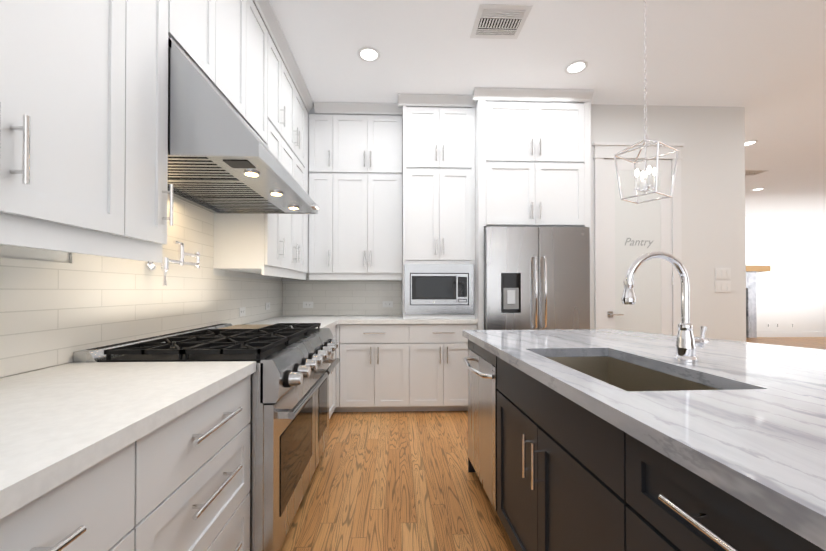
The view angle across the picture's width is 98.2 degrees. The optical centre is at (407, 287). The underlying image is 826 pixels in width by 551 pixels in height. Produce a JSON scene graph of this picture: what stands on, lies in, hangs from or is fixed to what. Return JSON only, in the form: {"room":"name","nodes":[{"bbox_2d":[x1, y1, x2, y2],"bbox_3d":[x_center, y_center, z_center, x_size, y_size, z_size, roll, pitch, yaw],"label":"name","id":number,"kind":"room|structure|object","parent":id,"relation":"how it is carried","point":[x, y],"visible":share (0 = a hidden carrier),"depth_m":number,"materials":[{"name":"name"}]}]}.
{"room":"kitchen","nodes":[
{"label":"kitchen","id":0,"kind":"room"},
{"bbox_2d":[0,244,281,377],"bbox_3d":[-1.323,-0.366,-0.207,0.100,3.120,8.690,0,0,-2],"label":"wall","id":1,"kind":"structure","parent":0,"point":[15,252],"depth_m":1.32,"materials":[{"name":"white paint"}]},
{"bbox_2d":[0,0,147,251],"bbox_3d":[-1.116,-1.033,0.820,0.377,1.769,0.859,0,0,-2],"label":"upper cabinet","id":2,"kind":"object","parent":1,"relation":"attached to","point":[83,126],"depth_m":1.01,"materials":[{"name":"white paint"}]},
{"bbox_2d":[70,0,173,255],"bbox_3d":[-1.131,-1.030,1.272,0.377,1.769,0.286,0,0,-2],"label":"upper cabinet","id":3,"kind":"object","parent":1,"relation":"attached to","point":[156,191],"depth_m":1.35,"materials":[{"name":"white paint"}]},
{"bbox_2d":[0,194,282,376],"bbox_3d":[-1.333,-0.349,1.788,0.009,1.284,4.478,0,0,-2],"label":"backsplash","id":4,"kind":"structure","parent":1,"relation":"attached to","point":[54,313],"depth_m":1.63,"materials":[{"name":"tile"}]},
{"bbox_2d":[145,240,199,285],"bbox_3d":[-1.288,-0.132,1.990,0.094,0.247,0.350,0,0,-2],"label":"pot filler","id":5,"kind":"object","parent":4,"relation":"attached to","point":[164,264],"visible":0.92,"depth_m":1.95,"materials":[{"name":"silver metal"}]},
{"bbox_2d":[239,307,245,316],"bbox_3d":[-1.363,0.197,2.954,0.006,0.072,0.116,0,0,-2],"label":"electrical outlet","id":6,"kind":"object","parent":4,"relation":"attached to","point":[242,311],"visible":1,"depth_m":2.95,"materials":[{"name":"white plastic"}]},
{"bbox_2d":[265,302,269,309],"bbox_3d":[-1.383,0.182,3.544,0.006,0.072,0.116,0,0,-2],"label":"electrical outlet","id":7,"kind":"object","parent":4,"relation":"attached to","point":[267,306],"visible":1,"depth_m":3.53,"materials":[{"name":"white plastic"}]},
{"bbox_2d":[168,0,276,143],"bbox_3d":[-1.123,-1.452,1.967,0.437,0.914,1.093,0,0,-2],"label":"upper cabinet","id":8,"kind":"object","parent":1,"relation":"attached to","point":[222,45],"visible":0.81,"depth_m":1.99,"materials":[{"name":"white paint"}]},
{"bbox_2d":[168,37,319,213],"bbox_3d":[-0.962,-0.755,1.966,0.742,0.476,1.088,0,0,-2],"label":"range hood","id":9,"kind":"object","parent":1,"relation":"attached to","point":[222,158],"visible":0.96,"depth_m":1.53,"materials":[{"name":"silver metal"}]},
{"bbox_2d":[213,20,313,279],"bbox_3d":[-1.161,-0.994,3.099,0.437,1.814,1.179,0,0,-2],"label":"upper cabinet","id":10,"kind":"object","parent":1,"relation":"attached to","point":[275,245],"visible":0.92,"depth_m":2.77,"materials":[{"name":"white paint"}]},
{"bbox_2d":[282,121,401,315],"bbox_3d":[0.223,-0.334,4.142,3.280,3.120,0.100,0,0,-2],"label":"wall","id":11,"kind":"structure","parent":0,"point":[291,279],"depth_m":4.05,"materials":[{"name":"white paint"}]},
{"bbox_2d":[283,281,401,314],"bbox_3d":[-0.734,0.116,4.050,1.337,0.386,0.009,0,0,-2],"label":"backsplash","id":12,"kind":"structure","parent":11,"relation":"attached to","point":[347,297],"depth_m":4.05,"materials":[{"name":"tile"}]},
{"bbox_2d":[303,302,312,307],"bbox_3d":[-1.119,0.190,4.028,0.116,0.072,0.006,0,0,-2],"label":"electrical outlet","id":13,"kind":"object","parent":12,"relation":"attached to","point":[307,304],"visible":1,"depth_m":4.03,"materials":[{"name":"white plastic"}]},
{"bbox_2d":[383,301,392,306],"bbox_3d":[-0.224,0.185,4.058,0.116,0.072,0.006,0,0,-2],"label":"electrical outlet","id":14,"kind":"object","parent":12,"relation":"attached to","point":[387,303],"visible":1,"depth_m":4.06,"materials":[{"name":"white plastic"}]},
{"bbox_2d":[309,102,401,279],"bbox_3d":[-0.541,-0.988,3.860,0.968,1.814,0.417,0,0,-2],"label":"upper cabinet","id":15,"kind":"object","parent":11,"relation":"attached to","point":[355,183],"visible":1,"depth_m":3.72,"materials":[{"name":"white paint"}]},
{"bbox_2d":[269,0,825,215],"bbox_3d":[6.288,-1.946,2.463,15.490,0.080,13.500,0,0,-2],"label":"ceiling","id":16,"kind":"structure","parent":0,"point":[763,62],"depth_m":2.97,"materials":[{"name":"white paint"}]},
{"bbox_2d":[358,47,379,61],"bbox_3d":[-0.314,-1.899,2.915,0.184,0.006,0.184,0,0,-2],"label":"recessed light","id":17,"kind":"object","parent":16,"relation":"in","point":[368,54],"visible":1,"depth_m":2.91,"materials":[{"name":"white paint"}]},
{"bbox_2d":[470,4,532,38],"bbox_3d":[0.660,-1.899,2.567,0.360,0.011,0.320,0,0,-2],"label":"ceiling vent","id":18,"kind":"object","parent":16,"relation":"in","point":[499,21],"visible":1,"depth_m":2.54,"materials":[{"name":"white metal"}]},
{"bbox_2d":[565,60,587,73],"bbox_3d":[1.454,-1.898,3.083,0.184,0.006,0.184,0,0,-2],"label":"recessed light","id":19,"kind":"object","parent":16,"relation":"in","point":[576,67],"visible":1,"depth_m":3.08,"materials":[{"name":"white paint"}]},
{"bbox_2d":[613,0,678,203],"bbox_3d":[1.290,-1.195,1.942,0.225,1.426,0.225,0,-1,-32],"label":"pendant lantern","id":20,"kind":"object","parent":16,"relation":"hanging from","point":[646,187],"visible":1,"depth_m":1.94,"materials":[{"name":"silver metal"}]},
{"bbox_2d":[745,140,757,145],"bbox_3d":[4.449,-1.886,4.673,0.184,0.006,0.184,0,0,-2],"label":"recessed light","id":21,"kind":"object","parent":16,"relation":"in","point":[748,143],"visible":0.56,"depth_m":4.64,"materials":[{"name":"white paint"}]},
{"bbox_2d":[745,170,768,175],"bbox_3d":[5.580,-1.875,5.851,0.400,0.011,0.250,0,0,-2],"label":"ceiling vent","id":22,"kind":"object","parent":16,"relation":"in","point":[751,172],"visible":0.6,"depth_m":5.80,"materials":[{"name":"white paint"}]},
{"bbox_2d":[279,337,825,550],"bbox_3d":[6.288,1.253,2.440,15.490,0.080,13.500,0,0,-2],"label":"floor","id":23,"kind":"structure","parent":0,"point":[396,481],"depth_m":2.14,"materials":[{"name":"brown wood"}]},
{"bbox_2d":[0,434,147,550],"bbox_3d":[-0.941,0.762,0.460,0.702,0.872,0.635,0,0,-2],"label":"base cabinet","id":24,"kind":"object","parent":23,"relation":"on","point":[103,507],"depth_m":0.68,"materials":[{"name":"white paint"}]},
{"bbox_2d":[148,375,250,550],"bbox_3d":[-0.962,0.767,1.093,0.702,0.872,0.631,0,0,-2],"label":"base cabinet","id":25,"kind":"object","parent":23,"relation":"on","point":[181,482],"depth_m":1.07,"materials":[{"name":"white paint"}]},
{"bbox_2d":[0,361,255,518],"bbox_3d":[-0.927,0.305,0.455,0.713,0.040,1.917,0,0,-2],"label":"countertop","id":26,"kind":"structure","parent":25,"relation":"on","point":[61,424],"depth_m":0.85,"materials":[{"name":"white stone"}]},
{"bbox_2d":[73,323,339,550],"bbox_3d":[-0.903,0.732,2.025,0.861,0.957,1.216,0,0,-2],"label":"range","id":27,"kind":"object","parent":23,"relation":"on","point":[289,430],"visible":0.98,"depth_m":1.58,"materials":[{"name":"silver metal"}]},
{"bbox_2d":[329,325,335,418],"bbox_3d":[-1.007,0.781,3.029,0.742,0.873,0.786,0,0,-2],"label":"base cabinet","id":28,"kind":"object","parent":23,"relation":"on","point":[332,390],"visible":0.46,"depth_m":3.31,"materials":[{"name":"white paint"}]},
{"bbox_2d":[334,324,345,411],"bbox_3d":[-1.001,0.786,3.733,0.802,0.872,0.612,0,0,-2],"label":"base cabinet","id":29,"kind":"object","parent":23,"relation":"on","point":[340,328],"depth_m":3.44,"materials":[{"name":"white paint"}]},
{"bbox_2d":[242,315,477,327],"bbox_3d":[-0.349,0.326,3.358,2.061,0.040,1.395,0,0,-2],"label":"countertop","id":30,"kind":"structure","parent":29,"relation":"on","point":[328,321],"depth_m":3.46,"materials":[{"name":"white stone"}]},
{"bbox_2d":[398,93,475,318],"bbox_3d":[0.283,-0.794,3.795,0.772,2.203,0.597,0,0,-2],"label":"tall cabinet","id":31,"kind":"object","parent":30,"relation":"on","point":[438,183],"visible":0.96,"depth_m":3.56,"materials":[{"name":"white paint"}]},
{"bbox_2d":[405,264,473,314],"bbox_3d":[0.308,0.016,3.789,0.690,0.496,0.506,0,0,-2],"label":"microwave","id":32,"kind":"object","parent":31,"relation":"in","point":[439,289],"visible":1,"depth_m":3.54,"materials":[{"name":"silver metal"}]},
{"bbox_2d":[346,324,417,411],"bbox_3d":[-0.314,0.787,3.756,0.765,0.872,0.612,0,0,-2],"label":"base cabinet","id":33,"kind":"object","parent":23,"relation":"on","point":[397,367],"depth_m":3.46,"materials":[{"name":"white paint"}]},
{"bbox_2d":[418,324,476,410],"bbox_3d":[0.308,0.787,3.777,0.724,0.872,0.612,0,0,-2],"label":"base cabinet","id":34,"kind":"object","parent":23,"relation":"on","point":[442,371],"depth_m":3.48,"materials":[{"name":"white paint"}]},
{"bbox_2d":[462,340,497,511],"bbox_3d":[0.698,0.769,2.075,0.700,0.884,0.606,0,0,-2],"label":"dishwasher","id":35,"kind":"object","parent":23,"relation":"on","point":[480,363],"visible":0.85,"depth_m":1.98,"materials":[{"name":"silver metal"}]},
{"bbox_2d":[473,87,593,329],"bbox_3d":[1.199,-0.336,3.757,1.152,3.119,0.727,0,0,-2],"label":"tall cabinet","id":36,"kind":"object","parent":23,"relation":"on","point":[532,157],"visible":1,"depth_m":3.46,"materials":[{"name":"white paint"}]},
{"bbox_2d":[484,227,589,329],"bbox_3d":[1.226,0.323,3.697,0.990,1.800,0.786,0,0,-2],"label":"refrigerator","id":37,"kind":"object","parent":23,"relation":"on","point":[536,278],"visible":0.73,"depth_m":3.38,"materials":[{"name":"silver metal"}]},
{"bbox_2d":[465,337,773,550],"bbox_3d":[1.268,0.755,0.547,1.634,0.889,3.755,0,0,-2],"label":"kitchen island","id":38,"kind":"object","parent":23,"relation":"on","point":[563,484],"depth_m":1.06,"materials":[{"name":"grey paint"}]},
{"bbox_2d":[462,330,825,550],"bbox_3d":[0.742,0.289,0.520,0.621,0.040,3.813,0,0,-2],"label":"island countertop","id":39,"kind":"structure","parent":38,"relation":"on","point":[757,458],"depth_m":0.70,"materials":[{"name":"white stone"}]},
{"bbox_2d":[542,329,825,408],"bbox_3d":[1.533,0.289,0.561,1.175,0.040,3.813,0,0,-2],"label":"island countertop","id":40,"kind":"structure","parent":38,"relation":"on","point":[799,373],"depth_m":1.36,"materials":[{"name":"white stone"}]},
{"bbox_2d":[622,251,707,361],"bbox_3d":[0.969,0.068,1.349,0.330,0.412,0.072,0,0,-2],"label":"faucet","id":41,"kind":"object","parent":40,"relation":"on","point":[687,342],"visible":1,"depth_m":1.34,"materials":[{"name":"silver metal"}]},
{"bbox_2d":[746,266,770,337],"bbox_3d":[7.985,0.352,9.044,2.240,1.820,0.220,0,0,-2],"label":"fireplace","id":42,"kind":"object","parent":23,"relation":"on","point":[751,322],"visible":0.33,"depth_m":9.08,"materials":[{"name":"white stone"}]},
{"bbox_2d":[591,104,738,340],"bbox_3d":[2.589,-0.337,3.770,1.620,3.120,0.120,0,0,-2],"label":"wall","id":43,"kind":"structure","parent":0,"point":[712,138],"depth_m":3.73,"materials":[{"name":"white paint"}]},
{"bbox_2d":[592,142,683,334],"bbox_3d":[2.377,-0.135,3.679,0.945,2.715,0.040,0,0,-2],"label":"door frame","id":44,"kind":"structure","parent":43,"relation":"attached to","point":[605,150],"depth_m":3.68,"materials":[{"name":"white paint"}]},
{"bbox_2d":[604,159,672,334],"bbox_3d":[2.382,-0.054,3.667,0.723,2.546,0.064,0,0,-2],"label":"pantry door","id":45,"kind":"structure","parent":43,"relation":"in","point":[649,310],"depth_m":3.69,"materials":[{"name":"white paint"}]},
{"bbox_2d":[625,238,652,247],"bbox_3d":[2.390,-0.463,3.693,0.310,0.105,0.001,0,0,-2],"label":"door sign","id":46,"kind":"object","parent":45,"relation":"attached to","point":[636,242],"visible":1,"depth_m":3.69,"materials":[{"name":"grey paint"}]},
{"bbox_2d":[715,281,730,291],"bbox_3d":[3.284,-0.014,3.724,0.165,0.115,0.009,0,0,-2],"label":"switch plate","id":47,"kind":"object","parent":43,"relation":"attached to","point":[722,286],"visible":1,"depth_m":3.72,"materials":[{"name":"white plastic"}]},
{"bbox_2d":[715,268,730,278],"bbox_3d":[3.284,-0.153,3.725,0.165,0.115,0.009,0,0,-2],"label":"switch plate","id":48,"kind":"object","parent":43,"relation":"attached to","point":[722,273],"visible":1,"depth_m":3.72,"materials":[{"name":"white plastic"}]},
{"bbox_2d":[735,107,745,341],"bbox_3d":[3.435,-0.328,4.938,0.120,3.120,2.400,0,0,-2],"label":"wall","id":49,"kind":"structure","parent":0,"point":[740,238],"depth_m":3.74,"materials":[{"name":"white paint"}]},
{"bbox_2d":[745,216,825,331],"bbox_3d":[8.333,-0.296,9.223,10.954,3.120,0.100,0,0,-2],"label":"wall","id":50,"kind":"structure","parent":0,"point":[791,284],"depth_m":9.22,"materials":[{"name":"white paint"}]},
{"bbox_2d":[757,331,825,336],"bbox_3d":[8.534,1.193,9.159,10.354,0.140,0.017,0,0,-2],"label":"baseboard","id":51,"kind":"structure","parent":50,"relation":"attached to","point":[796,334],"depth_m":9.19,"materials":[{"name":"white paint"}]}
]}

